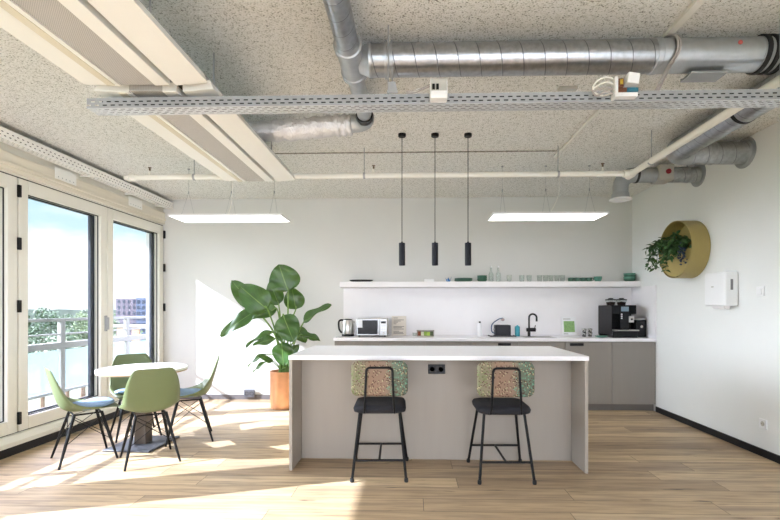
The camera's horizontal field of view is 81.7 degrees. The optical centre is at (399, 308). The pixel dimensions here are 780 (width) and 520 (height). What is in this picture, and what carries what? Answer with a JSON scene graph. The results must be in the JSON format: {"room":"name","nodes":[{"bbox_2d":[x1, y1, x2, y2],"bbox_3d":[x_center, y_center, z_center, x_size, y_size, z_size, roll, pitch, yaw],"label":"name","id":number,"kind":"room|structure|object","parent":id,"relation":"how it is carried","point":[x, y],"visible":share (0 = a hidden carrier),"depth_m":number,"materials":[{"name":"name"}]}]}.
{"room":"office kitchen","nodes":[
{"label":"office kitchen","id":0,"kind":"room"},
{"bbox_2d":[0,142,162,438],"bbox_3d":[-3.602,-0.139,1.956,0.250,2.830,8.910,0,0,2],"label":"wall","id":1,"kind":"structure","parent":0,"point":[3,146],"depth_m":4.58,"materials":[{"name":"beige paint"}]},
{"bbox_2d":[0,172,16,436],"bbox_3d":[-3.482,-0.038,3.444,0.117,2.272,1.168,0,0,2],"label":"window","id":2,"kind":"structure","parent":1,"relation":"in","point":[8,183],"depth_m":3.93,"materials":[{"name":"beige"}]},
{"bbox_2d":[0,400,122,450],"bbox_3d":[-3.449,1.156,1.951,0.055,0.090,8.908,0,0,2],"label":"trim","id":3,"kind":"structure","parent":1,"relation":"attached to","point":[10,441],"depth_m":4.26,"materials":[{"name":"beige wood"}]},
{"bbox_2d":[17,178,108,430],"bbox_3d":[-3.428,-0.038,4.612,0.160,2.272,1.188,0,0,2],"label":"window","id":4,"kind":"structure","parent":1,"relation":"in","point":[98,320],"depth_m":4.50,"materials":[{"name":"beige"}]},
{"bbox_2d":[0,410,129,459],"bbox_3d":[-3.452,1.240,1.951,0.050,0.072,8.908,0,0,2],"label":"baseboard","id":5,"kind":"structure","parent":1,"relation":"attached to","point":[28,445],"depth_m":4.28,"materials":[{"name":"black"}]},
{"bbox_2d":[55,167,75,185],"bbox_3d":[-3.375,-1.341,4.566,0.006,0.115,0.280,0,0,2],"label":"cover plate","id":6,"kind":"object","parent":1,"relation":"attached to","point":[60,174],"visible":1,"depth_m":4.56,"materials":[{"name":"beige paint"}]},
{"bbox_2d":[0,171,162,437],"bbox_3d":[-3.443,-0.040,4.623,0.078,2.292,3.552,0,0,2],"label":"trim","id":7,"kind":"structure","parent":1,"relation":"attached to","point":[0,171],"depth_m":4.54,"materials":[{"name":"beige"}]},
{"bbox_2d":[0,149,165,223],"bbox_3d":[-3.385,-1.284,4.513,0.040,0.160,3.783,0,0,2],"label":"trim","id":8,"kind":"structure","parent":1,"relation":"attached to","point":[10,162],"depth_m":4.67,"materials":[{"name":"beige wood"}]},
{"bbox_2d":[0,126,172,208],"bbox_3d":[-3.388,-1.456,2.496,0.145,0.098,7.800,0,0,2],"label":"cable tray","id":9,"kind":"object","parent":1,"relation":"attached to","point":[136,191],"visible":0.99,"depth_m":4.58,"materials":[{"name":"beige paint"}]},
{"bbox_2d":[0,130,166,205],"bbox_3d":[-3.365,-1.457,2.520,0.090,0.067,7.650,0,0,2],"label":"cable bundle","id":10,"kind":"object","parent":9,"relation":"in","point":[1,130],"visible":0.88,"depth_m":4.41,"materials":[{"name":"black rubber"}]},
{"bbox_2d":[128,196,141,209],"bbox_3d":[-3.342,-1.341,5.716,0.006,0.115,0.280,0,0,2],"label":"cover plate","id":11,"kind":"object","parent":1,"relation":"attached to","point":[133,202],"visible":1,"depth_m":5.69,"materials":[{"name":"beige paint"}]},
{"bbox_2d":[107,208,165,400],"bbox_3d":[-3.405,-0.038,5.812,0.139,2.272,1.188,0,0,2],"label":"window","id":12,"kind":"structure","parent":1,"relation":"in","point":[156,233],"depth_m":6.24,"materials":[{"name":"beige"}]},
{"bbox_2d":[146,196,631,394],"bbox_3d":[-0.144,-0.139,6.367,6.917,2.830,0.100,0,0,2],"label":"wall","id":13,"kind":"structure","parent":0,"point":[329,242],"depth_m":6.34,"materials":[{"name":"paint"}]},
{"bbox_2d":[180,394,269,399],"bbox_3d":[-2.057,1.242,6.363,2.488,0.068,0.014,0,0,2],"label":"baseboard","id":14,"kind":"structure","parent":13,"relation":"attached to","point":[206,396],"depth_m":6.37,"materials":[{"name":"grey"}]},
{"bbox_2d":[244,389,254,396],"bbox_3d":[-2.109,1.186,6.340,0.150,0.110,0.032,0,0,2],"label":"double socket","id":15,"kind":"object","parent":13,"relation":"attached to","point":[247,392],"visible":1,"depth_m":6.33,"materials":[{"name":"grey plastic"}]},
{"bbox_2d":[343,288,630,334],"bbox_3d":[1.206,0.036,6.271,3.981,0.657,0.013,0,0,2],"label":"backsplash panel","id":16,"kind":"object","parent":13,"relation":"attached to","point":[445,311],"visible":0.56,"depth_m":6.27,"materials":[{"name":"white laminate"}]},
{"bbox_2d":[340,281,640,287],"bbox_3d":[1.202,-0.333,6.158,4.013,0.073,0.239,0,0,2],"label":"wall shelf","id":17,"kind":"object","parent":13,"relation":"attached to","point":[465,284],"visible":1,"depth_m":6.04,"materials":[{"name":"white laminate"}]},
{"bbox_2d":[350,280,372,281],"bbox_3d":[-0.527,-0.385,6.217,0.326,0.030,0.196,0,0,2],"label":"serving platter","id":18,"kind":"object","parent":17,"relation":"on","point":[350,280],"visible":0.8,"depth_m":6.15,"materials":[{"name":"black"}]},
{"bbox_2d":[424,279,433,281],"bbox_3d":[0.405,-0.390,6.161,0.136,0.040,0.070,0,0,2],"label":"box","id":19,"kind":"object","parent":17,"relation":"on","point":[425,280],"visible":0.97,"depth_m":6.13,"materials":[{"name":"white cardboard"}]},
{"bbox_2d":[0,0,779,199],"bbox_3d":[-0.270,-1.629,1.863,6.917,0.150,9.110,0,0,2],"label":"ceiling","id":20,"kind":"structure","parent":0,"point":[260,47],"depth_m":3.36,"materials":[{"name":"beige concrete"}]},
{"bbox_2d":[0,0,207,85],"bbox_3d":[-1.375,-1.362,0.906,0.660,0.380,2.935,0,0,2],"label":"ceiling panel","id":21,"kind":"object","parent":20,"relation":"hanging from","point":[96,42],"visible":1,"depth_m":1.98,"materials":[{"name":"beige paint"}]},
{"bbox_2d":[93,52,294,181],"bbox_3d":[-1.308,-1.362,3.298,0.660,0.380,1.720,0,0,2],"label":"ceiling panel","id":22,"kind":"object","parent":20,"relation":"hanging from","point":[226,145],"visible":0.76,"depth_m":3.08,"materials":[{"name":"beige paint"}]},
{"bbox_2d":[248,113,352,142],"bbox_3d":[-0.886,-1.398,3.515,1.046,0.222,0.208,0,0,2],"label":"duct","id":23,"kind":"object","parent":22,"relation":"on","point":[316,127],"visible":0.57,"depth_m":3.43,"materials":[{"name":"silver metal"}]},
{"bbox_2d":[167,169,290,222],"bbox_3d":[-1.859,-1.274,4.974,1.225,0.561,0.409,0,0,2],"label":"led panel","id":24,"kind":"object","parent":20,"relation":"hanging from","point":[229,217],"visible":0.89,"depth_m":4.91,"materials":[{"name":"white plastic"}]},
{"bbox_2d":[171,215,288,221],"bbox_3d":[-1.859,-1.001,4.989,1.201,0.010,0.356,0,0,2],"label":"diffuser","id":25,"kind":"object","parent":24,"relation":"attached to","point":[184,218],"depth_m":4.96,"materials":[{"name":"white plastic"}]},
{"bbox_2d":[124,148,623,181],"bbox_3d":[-0.270,-1.398,4.332,4.781,0.311,0.096,0,0,2],"label":"pipe","id":26,"kind":"object","parent":20,"relation":"attached to","point":[131,177],"visible":0.99,"depth_m":4.32,"materials":[{"name":"white metal"}]},
{"bbox_2d":[398,133,405,265],"bbox_3d":[0.023,-0.971,4.006,0.068,1.167,0.068,0,0,2],"label":"pendant lamp","id":27,"kind":"object","parent":20,"relation":"hanging from","point":[400,135],"visible":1,"depth_m":3.98,"materials":[{"name":"black plastic"}]},
{"bbox_2d":[275,150,556,153],"bbox_3d":[0.135,-1.551,4.463,2.820,0.006,0.020,0,0,2],"label":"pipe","id":28,"kind":"structure","parent":20,"relation":"attached to","point":[527,150],"depth_m":4.46,"materials":[{"name":"beige metal"}]},
{"bbox_2d":[87,25,779,115],"bbox_3d":[0.692,-1.326,2.449,4.807,0.456,0.096,0,0,2],"label":"cable tray","id":29,"kind":"object","parent":20,"relation":"hanging from","point":[749,102],"visible":0.97,"depth_m":2.43,"materials":[{"name":"metal"}]},
{"bbox_2d":[387,67,397,93],"bbox_3d":[-0.036,-1.250,2.457,0.060,0.192,0.102,0,0,2],"label":"plate","id":30,"kind":"object","parent":29,"relation":"attached to","point":[392,89],"visible":1,"depth_m":2.41,"materials":[{"name":"white plastic"}]},
{"bbox_2d":[406,78,447,102],"bbox_3d":[0.144,-1.155,2.384,0.217,0.105,0.071,0,0,2],"label":"junction box","id":31,"kind":"object","parent":29,"relation":"attached to","point":[438,87],"visible":1,"depth_m":2.35,"materials":[{"name":"white plastic"}]},
{"bbox_2d":[87,99,779,115],"bbox_3d":[0.692,-1.099,2.449,4.807,0.002,0.095,0,0,2],"label":"tray","id":32,"kind":"object","parent":29,"relation":"on","point":[594,104],"depth_m":2.45,"materials":[{"name":"metal"}]},
{"bbox_2d":[102,92,779,113],"bbox_3d":[0.722,-1.129,2.448,4.707,0.050,0.089,0,0,2],"label":"cable bundle","id":33,"kind":"object","parent":29,"relation":"in","point":[764,92],"visible":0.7,"depth_m":2.44,"materials":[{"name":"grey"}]},
{"bbox_2d":[592,72,639,100],"bbox_3d":[1.125,-1.161,2.354,0.229,0.119,0.072,0,0,2],"label":"box","id":34,"kind":"object","parent":29,"relation":"attached to","point":[625,88],"visible":1,"depth_m":2.34,"materials":[{"name":"white plastic"}]},
{"bbox_2d":[431,133,438,265],"bbox_3d":[0.316,-0.971,4.005,0.068,1.167,0.068,0,0,2],"label":"pendant lamp","id":35,"kind":"object","parent":20,"relation":"hanging from","point":[433,135],"visible":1,"depth_m":3.98,"materials":[{"name":"black plastic"}]},
{"bbox_2d":[464,132,471,265],"bbox_3d":[0.609,-0.971,4.005,0.068,1.167,0.068,0,0,2],"label":"pendant lamp","id":36,"kind":"object","parent":20,"relation":"hanging from","point":[466,135],"visible":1,"depth_m":3.98,"materials":[{"name":"black plastic"}]},
{"bbox_2d":[487,159,608,220],"bbox_3d":[1.585,-1.274,4.819,1.200,0.560,0.528,0,0,2],"label":"led panel","id":37,"kind":"object","parent":20,"relation":"hanging from","point":[585,215],"visible":0.98,"depth_m":4.86,"materials":[{"name":"white plastic"}]},
{"bbox_2d":[489,214,604,220],"bbox_3d":[1.587,-1.001,4.893,1.176,0.010,0.356,0,0,2],"label":"diffuser","id":38,"kind":"object","parent":37,"relation":"attached to","point":[493,217],"depth_m":4.91,"materials":[{"name":"white plastic"}]},
{"bbox_2d":[558,86,577,90],"bbox_3d":[1.179,-1.543,3.158,0.130,0.022,0.040,0,0,2],"label":"ceiling sensor","id":39,"kind":"object","parent":20,"relation":"attached to","point":[560,88],"visible":1,"depth_m":3.14,"materials":[{"name":"grey plastic"}]},
{"bbox_2d":[358,33,779,79],"bbox_3d":[0.955,-1.442,2.574,2.375,0.220,0.204,0,0,2],"label":"spiral duct","id":40,"kind":"object","parent":20,"relation":"hanging from","point":[760,54],"visible":0.98,"depth_m":2.51,"materials":[{"name":"metal"}]},
{"bbox_2d":[323,0,373,132],"bbox_3d":[-0.340,-1.434,1.583,0.225,0.156,3.946,0,0,2],"label":"duct","id":41,"kind":"object","parent":40,"relation":"attached to","point":[347,44],"visible":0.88,"depth_m":2.42,"materials":[{"name":"metal"}]},
{"bbox_2d":[655,34,681,90],"bbox_3d":[1.444,-1.344,2.494,0.178,0.397,0.116,0,0,-9],"label":"cable loop","id":42,"kind":"object","parent":40,"relation":"hanging from","point":[678,38],"visible":0.93,"depth_m":2.47,"materials":[{"name":"grey plastic"}]},
{"bbox_2d":[680,70,727,82],"bbox_3d":[1.732,-1.328,2.568,0.200,0.022,0.110,0,0,2],"label":"plate","id":43,"kind":"object","parent":40,"relation":"attached to","point":[693,76],"visible":1,"depth_m":2.56,"materials":[{"name":"grey metal"}]},
{"bbox_2d":[554,0,705,156],"bbox_3d":[1.543,-1.543,3.318,0.028,0.022,2.520,0,0,2],"label":"cable conduit","id":44,"kind":"object","parent":20,"relation":"attached to","point":[702,2],"visible":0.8,"depth_m":3.62,"materials":[{"name":"white"}]},
{"bbox_2d":[609,164,705,202],"bbox_3d":[2.707,-1.349,4.796,0.927,0.410,0.250,0,0,2],"label":"duct","id":45,"kind":"object","parent":20,"relation":"hanging from","point":[662,173],"visible":0.88,"depth_m":4.73,"materials":[{"name":"grey metal"}]},
{"bbox_2d":[662,0,701,37],"bbox_3d":[1.480,-1.543,1.784,0.028,0.022,1.550,0,0,2],"label":"cable conduit","id":46,"kind":"object","parent":20,"relation":"attached to","point":[692,6],"visible":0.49,"depth_m":2.38,"materials":[{"name":"white plastic"}]},
{"bbox_2d":[623,75,779,179],"bbox_3d":[2.115,-1.399,1.847,0.114,0.310,5.010,0,0,2],"label":"pipe","id":47,"kind":"object","parent":20,"relation":"hanging from","point":[774,83],"visible":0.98,"depth_m":3.31,"materials":[{"name":"beige metal"}]},
{"bbox_2d":[666,71,779,168],"bbox_3d":[2.749,-1.424,3.393,0.763,0.276,1.739,0,0,2],"label":"duct","id":48,"kind":"object","parent":20,"relation":"hanging from","point":[705,149],"visible":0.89,"depth_m":3.95,"materials":[{"name":"silver metal"}]},
{"bbox_2d":[0,399,779,519],"bbox_3d":[-0.155,1.326,1.860,6.687,0.100,9.110,0,0,2],"label":"floor","id":49,"kind":"structure","parent":0,"point":[643,465],"depth_m":3.38,"materials":[{"name":"brown wood"}]},
{"bbox_2d":[44,366,120,469],"bbox_3d":[-2.701,0.878,3.854,0.519,0.802,0.446,0,0,-44],"label":"shell chair","id":50,"kind":"object","parent":49,"relation":"on","point":[68,404],"visible":0.95,"depth_m":3.79,"materials":[{"name":"green plastic"}]},
{"bbox_2d":[109,353,161,442],"bbox_3d":[-2.680,0.878,4.585,0.446,0.802,0.519,0,0,-38],"label":"shell chair","id":51,"kind":"object","parent":49,"relation":"on","point":[117,386],"visible":0.37,"depth_m":4.64,"materials":[{"name":"green plastic"}]},
{"bbox_2d":[95,363,187,452],"bbox_3d":[-2.412,0.913,4.249,0.760,0.725,0.760,0,0,2],"label":"round table","id":52,"kind":"object","parent":49,"relation":"on","point":[148,443],"visible":0.71,"depth_m":4.19,"materials":[{"name":"white laminate"},{"name":"steel"}]},
{"bbox_2d":[118,367,180,470],"bbox_3d":[-2.112,0.878,3.816,0.446,0.802,0.519,0,0,-36],"label":"shell chair","id":53,"kind":"object","parent":49,"relation":"on","point":[157,389],"visible":1,"depth_m":3.66,"materials":[{"name":"green plastic"}]},
{"bbox_2d":[165,355,218,446],"bbox_3d":[-2.056,0.878,4.449,0.519,0.802,0.446,0,0,-24],"label":"shell chair","id":54,"kind":"object","parent":49,"relation":"on","point":[202,388],"visible":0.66,"depth_m":4.37,"materials":[{"name":"green plastic"}]},
{"bbox_2d":[220,264,331,409],"bbox_3d":[-1.558,0.356,5.750,1.360,1.841,0.555,0,0,2],"label":"potted plant","id":55,"kind":"object","parent":49,"relation":"on","point":[257,301],"visible":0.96,"depth_m":5.68,"materials":[{"name":"leaf"},{"name":"terracotta"},{"name":"soil"}]},
{"bbox_2d":[335,341,379,345],"bbox_3d":[-0.527,0.842,6.021,0.578,0.868,0.607,0,0,2],"label":"base cabinet","id":56,"kind":"object","parent":49,"relation":"on","point":[337,343],"visible":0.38,"depth_m":5.72,"materials":[{"name":"beige laminate"}]},
{"bbox_2d":[333,335,656,341],"bbox_3d":[1.187,0.386,5.963,4.030,0.040,0.627,0,0,2],"label":"countertop","id":57,"kind":"structure","parent":56,"relation":"on","point":[560,338],"depth_m":5.67,"materials":[{"name":"white stone"}]},
{"bbox_2d":[338,319,354,335],"bbox_3d":[-0.708,0.249,6.110,0.201,0.233,0.170,0,0,33],"label":"electric kettle","id":58,"kind":"object","parent":57,"relation":"on","point":[348,329],"visible":1,"depth_m":6.04,"materials":[{"name":"silver metal"}]},
{"bbox_2d":[356,318,388,336],"bbox_3d":[-0.360,0.245,6.093,0.410,0.240,0.339,0,0,2],"label":"microwave","id":59,"kind":"object","parent":57,"relation":"on","point":[364,326],"visible":1,"depth_m":5.95,"materials":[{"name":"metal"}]},
{"bbox_2d":[392,316,405,335],"bbox_3d":[-0.006,0.231,6.224,0.200,0.268,0.048,0,0,2],"label":"card","id":60,"kind":"object","parent":57,"relation":"on","point":[398,322],"visible":1,"depth_m":6.22,"materials":[{"name":"beige paper"}]},
{"bbox_2d":[417,330,433,335],"bbox_3d":[0.350,0.325,6.073,0.236,0.082,0.106,0,0,2],"label":"box","id":61,"kind":"object","parent":57,"relation":"on","point":[419,332],"visible":0.99,"depth_m":6.03,"materials":[{"name":"multicoloured cardboard"}]},
{"bbox_2d":[477,321,481,335],"bbox_3d":[1.085,0.267,6.092,0.064,0.198,0.064,0,0,2],"label":"soap dispenser","id":62,"kind":"object","parent":57,"relation":"on","point":[479,326],"visible":0.93,"depth_m":6.07,"materials":[{"name":"white plastic"}]},
{"bbox_2d":[488,335,515,336],"bbox_3d":[1.369,0.357,6.024,0.340,0.016,0.200,0,0,2],"label":"tray","id":63,"kind":"object","parent":57,"relation":"on","point":[488,335],"visible":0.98,"depth_m":5.92,"materials":[{"name":"grey"}]},
{"bbox_2d":[491,318,511,335],"bbox_3d":[1.367,0.239,6.114,0.259,0.239,0.240,0,0,2],"label":"toaster","id":64,"kind":"object","parent":63,"relation":"on","point":[499,330],"visible":1,"depth_m":6.00,"materials":[{"name":"black"}]},
{"bbox_2d":[515,325,519,335],"bbox_3d":[1.579,0.289,6.038,0.066,0.152,0.066,0,0,2],"label":"soap bottle","id":65,"kind":"object","parent":57,"relation":"on","point":[517,328],"visible":0.91,"depth_m":6.01,"materials":[{"name":"teal plastic"}]},
{"bbox_2d":[526,313,537,335],"bbox_3d":[1.768,0.210,6.020,0.137,0.311,0.077,0,0,2],"label":"tap","id":66,"kind":"object","parent":57,"relation":"on","point":[528,329],"visible":0.97,"depth_m":6.02,"materials":[{"name":"black metal"}]},
{"bbox_2d":[520,336,556,337],"bbox_3d":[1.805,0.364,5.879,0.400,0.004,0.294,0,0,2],"label":"sink","id":67,"kind":"object","parent":57,"relation":"in","point":[520,336],"visible":0.97,"depth_m":5.78,"materials":[{"name":"metal"}]},
{"bbox_2d":[561,317,576,335],"bbox_3d":[2.318,0.239,6.168,0.200,0.253,0.046,0,0,2],"label":"card","id":68,"kind":"object","parent":57,"relation":"on","point":[568,324],"visible":1,"depth_m":6.16,"materials":[{"name":"green paper"}]},
{"bbox_2d":[598,298,638,337],"bbox_3d":[2.886,0.110,5.954,0.322,0.512,0.475,0,0,2],"label":"coffee machine","id":69,"kind":"object","parent":57,"relation":"on","point":[614,321],"visible":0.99,"depth_m":5.79,"materials":[{"name":"black"}]},
{"bbox_2d":[612,329,638,330],"bbox_3d":[2.891,0.273,5.808,0.305,0.014,0.183,0,0,2],"label":"drip tray","id":70,"kind":"object","parent":69,"relation":"on","point":[612,329],"depth_m":5.74,"materials":[{"name":"metal"}]},
{"bbox_2d":[631,318,645,336],"bbox_3d":[3.114,0.242,5.917,0.135,0.234,0.257,0,0,2],"label":"cooler","id":71,"kind":"object","parent":57,"relation":"on","point":[639,324],"visible":0.65,"depth_m":5.80,"materials":[{"name":"black plastic"}]},
{"bbox_2d":[350,361,408,482],"bbox_3d":[-0.151,0.833,3.561,0.461,0.887,0.501,0,0,0],"label":"bar stool","id":72,"kind":"object","parent":49,"relation":"on","point":[368,378],"visible":1,"depth_m":3.36,"materials":[{"name":"metal"}]},
{"bbox_2d":[380,341,425,345],"bbox_3d":[0.053,0.842,6.004,0.578,0.868,0.607,0,0,2],"label":"base cabinet","id":73,"kind":"object","parent":49,"relation":"on","point":[382,343],"visible":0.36,"depth_m":5.70,"materials":[{"name":"beige laminate"}]},
{"bbox_2d":[288,346,588,473],"bbox_3d":[0.310,0.821,4.008,2.346,0.910,0.970,0,0,2],"label":"kitchen island","id":74,"kind":"object","parent":49,"relation":"on","point":[438,417],"visible":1,"depth_m":3.82,"materials":[{"name":"laminate"}]},
{"bbox_2d":[428,364,444,373],"bbox_3d":[0.315,0.509,3.818,0.145,0.080,0.007,0,0,2],"label":"socket","id":75,"kind":"object","parent":74,"relation":"attached to","point":[432,368],"depth_m":3.81,"materials":[{"name":"black plastic"}]},
{"bbox_2d":[288,346,588,360],"bbox_3d":[0.310,0.384,4.008,2.346,0.036,0.970,0,0,2],"label":"island countertop","id":76,"kind":"structure","parent":74,"relation":"on","point":[465,353],"depth_m":3.71,"materials":[{"name":"white stone"}]},
{"bbox_2d":[426,341,471,345],"bbox_3d":[0.632,0.842,5.988,0.578,0.868,0.607,0,0,2],"label":"base cabinet","id":77,"kind":"object","parent":49,"relation":"on","point":[428,343],"visible":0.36,"depth_m":5.69,"materials":[{"name":"beige laminate"}]},
{"bbox_2d":[472,341,517,345],"bbox_3d":[1.212,0.842,5.968,0.578,0.868,0.615,0,0,2],"label":"base cabinet","id":78,"kind":"object","parent":49,"relation":"on","point":[474,343],"visible":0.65,"depth_m":5.67,"materials":[{"name":"beige laminate"}]},
{"bbox_2d":[466,361,536,484],"bbox_3d":[0.787,0.833,3.519,0.461,0.887,0.501,0,0,1],"label":"bar stool","id":79,"kind":"object","parent":49,"relation":"on","point":[494,379],"visible":1,"depth_m":3.32,"materials":[{"name":"metal"}]},
{"bbox_2d":[518,341,564,349],"bbox_3d":[1.792,0.842,5.956,0.578,0.868,0.607,0,0,2],"label":"base cabinet","id":80,"kind":"object","parent":49,"relation":"on","point":[561,345],"visible":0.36,"depth_m":5.65,"materials":[{"name":"beige laminate"}]},
{"bbox_2d":[565,342,611,409],"bbox_3d":[2.372,0.842,5.936,0.578,0.868,0.615,0,0,2],"label":"base cabinet","id":81,"kind":"object","parent":49,"relation":"on","point":[599,353],"visible":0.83,"depth_m":5.63,"materials":[{"name":"beige laminate"}]},
{"bbox_2d":[610,342,655,410],"bbox_3d":[2.931,0.842,5.924,0.536,0.868,0.607,0,0,2],"label":"base cabinet","id":82,"kind":"object","parent":49,"relation":"on","point":[633,363],"visible":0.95,"depth_m":5.62,"materials":[{"name":"beige laminate"}]},
{"bbox_2d":[632,121,779,454],"bbox_3d":[3.138,-0.139,1.768,0.100,2.830,8.910,0,0,2],"label":"wall","id":83,"kind":"structure","parent":0,"point":[717,369],"depth_m":4.37,"materials":[{"name":"white paint"}]},
{"bbox_2d":[631,285,655,337],"bbox_3d":[3.196,0.035,5.913,0.013,0.659,0.619,0,0,2],"label":"backsplash panel","id":84,"kind":"object","parent":83,"relation":"attached to","point":[644,298],"visible":0.71,"depth_m":5.82,"materials":[{"name":"white laminate"}]},
{"bbox_2d":[643,221,710,277],"bbox_3d":[2.973,-0.644,4.921,0.400,0.620,0.663,0,0,2],"label":"wall planter","id":85,"kind":"object","parent":83,"relation":"attached to","point":[684,247],"visible":1,"depth_m":4.76,"materials":[{"name":"yellow metal"}]},
{"bbox_2d":[655,406,779,463],"bbox_3d":[3.072,1.243,1.460,0.014,0.066,8.290,0,0,2],"label":"baseboard","id":86,"kind":"structure","parent":83,"relation":"attached to","point":[759,451],"depth_m":4.38,"materials":[{"name":"black"}]},
{"bbox_2d":[705,271,737,308],"bbox_3d":[3.095,-0.175,4.343,0.127,0.357,0.304,0,0,2],"label":"dispenser","id":87,"kind":"object","parent":83,"relation":"attached to","point":[721,288],"visible":1,"depth_m":4.25,"materials":[{"name":"white plastic"}]},
{"bbox_2d":[712,306,729,308],"bbox_3d":[3.094,-0.018,4.340,0.070,0.042,0.170,0,0,2],"label":"paper towel","id":88,"kind":"object","parent":87,"relation":"hanging from","point":[714,307],"depth_m":4.30,"materials":[{"name":"white paper"}]},
{"bbox_2d":[756,286,764,295],"bbox_3d":[3.138,-0.154,3.924,0.017,0.084,0.084,0,0,2],"label":"light switch","id":89,"kind":"object","parent":83,"relation":"attached to","point":[760,291],"visible":1,"depth_m":3.91,"materials":[{"name":"white plastic"}]},
{"bbox_2d":[759,418,766,429],"bbox_3d":[3.140,0.991,3.894,0.012,0.082,0.082,0,0,2],"label":"wall socket","id":90,"kind":"object","parent":83,"relation":"attached to","point":[762,422],"visible":1,"depth_m":3.88,"materials":[{"name":"white plastic"}]},
{"bbox_3d":[-4.282,1.441,2.120,1.120,0.270,13.200,0,0,2],"label":"floor","id":91,"kind":"structure","parent":0,"visible":0},
{"bbox_2d":[28,316,145,400],"bbox_3d":[-4.287,0.711,2.321,0.060,1.190,10.400,0,0,2],"label":"balcony railing","id":92,"kind":"object","parent":91,"relation":"on","point":[69,367],"visible":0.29,"depth_m":5.62,"materials":[{"name":"silver metal"}]},
{"bbox_2d":[113,325,145,343],"bbox_3d":[-4.268,0.791,8.010,1.620,1.030,0.065,0,0,2],"label":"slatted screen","id":93,"kind":"object","parent":91,"relation":"on","point":[136,331],"visible":0.16,"depth_m":8.02,"materials":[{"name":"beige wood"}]},
{"label":"outside","id":94,"kind":"structure","parent":0,"visible":0},
{"bbox_2d":[28,334,115,410],"bbox_3d":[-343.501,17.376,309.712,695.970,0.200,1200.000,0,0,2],"label":"ground","id":95,"kind":"structure","parent":94,"point":[33,404],"depth_m":87.05,"materials":[{"name":"white concrete"}]},
{"bbox_2d":[28,313,45,352],"bbox_3d":[-61.486,8.703,72.490,6.422,17.161,6.930,0,0,2],"label":"tree","id":96,"kind":"object","parent":95,"relation":"on","point":[29,317],"visible":0.07,"depth_m":73.51,"materials":[{"name":"green plant"}]},
{"bbox_2d":[28,307,66,407],"bbox_3d":[-45.126,8.463,57.666,4.837,17.636,4.415,0,0,2],"label":"tree","id":97,"kind":"object","parent":95,"relation":"on","point":[42,316],"visible":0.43,"depth_m":57.10,"materials":[{"name":"green plant"}]},
{"bbox_2d":[43,314,82,397],"bbox_3d":[-41.353,8.918,55.236,5.250,16.726,3.978,0,0,33],"label":"tree","id":98,"kind":"object","parent":95,"relation":"on","point":[70,337],"visible":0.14,"depth_m":55.28,"materials":[{"name":"green plant"}]},
{"bbox_2d":[28,309,115,333],"bbox_3d":[-175.217,8.530,317.016,472.000,17.493,24.000,0,0,2],"label":"treeline","id":99,"kind":"object","parent":95,"relation":"on","point":[72,312],"visible":0.11,"depth_m":311.12,"materials":[{"name":"green plant"}]},
{"bbox_2d":[65,309,87,396],"bbox_3d":[-62.142,8.605,87.136,6.340,17.356,7.740,0,0,2],"label":"tree","id":100,"kind":"object","parent":95,"relation":"on","point":[81,315],"visible":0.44,"depth_m":86.97,"materials":[{"name":"green plant"}]},
{"bbox_2d":[84,313,122,342],"bbox_3d":[-55.812,8.884,85.842,5.485,16.797,7.325,0,0,2],"label":"tree","id":101,"kind":"object","parent":95,"relation":"on","point":[114,332],"visible":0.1,"depth_m":85.91,"materials":[{"name":"green plant"}]},
{"bbox_2d":[116,298,145,341],"bbox_3d":[-119.562,5.176,214.322,23.000,24.200,16.200,0,0,2],"label":"apartment building","id":102,"kind":"structure","parent":95,"relation":"on","point":[124,307],"depth_m":208.52,"materials":[{"name":"blue"}]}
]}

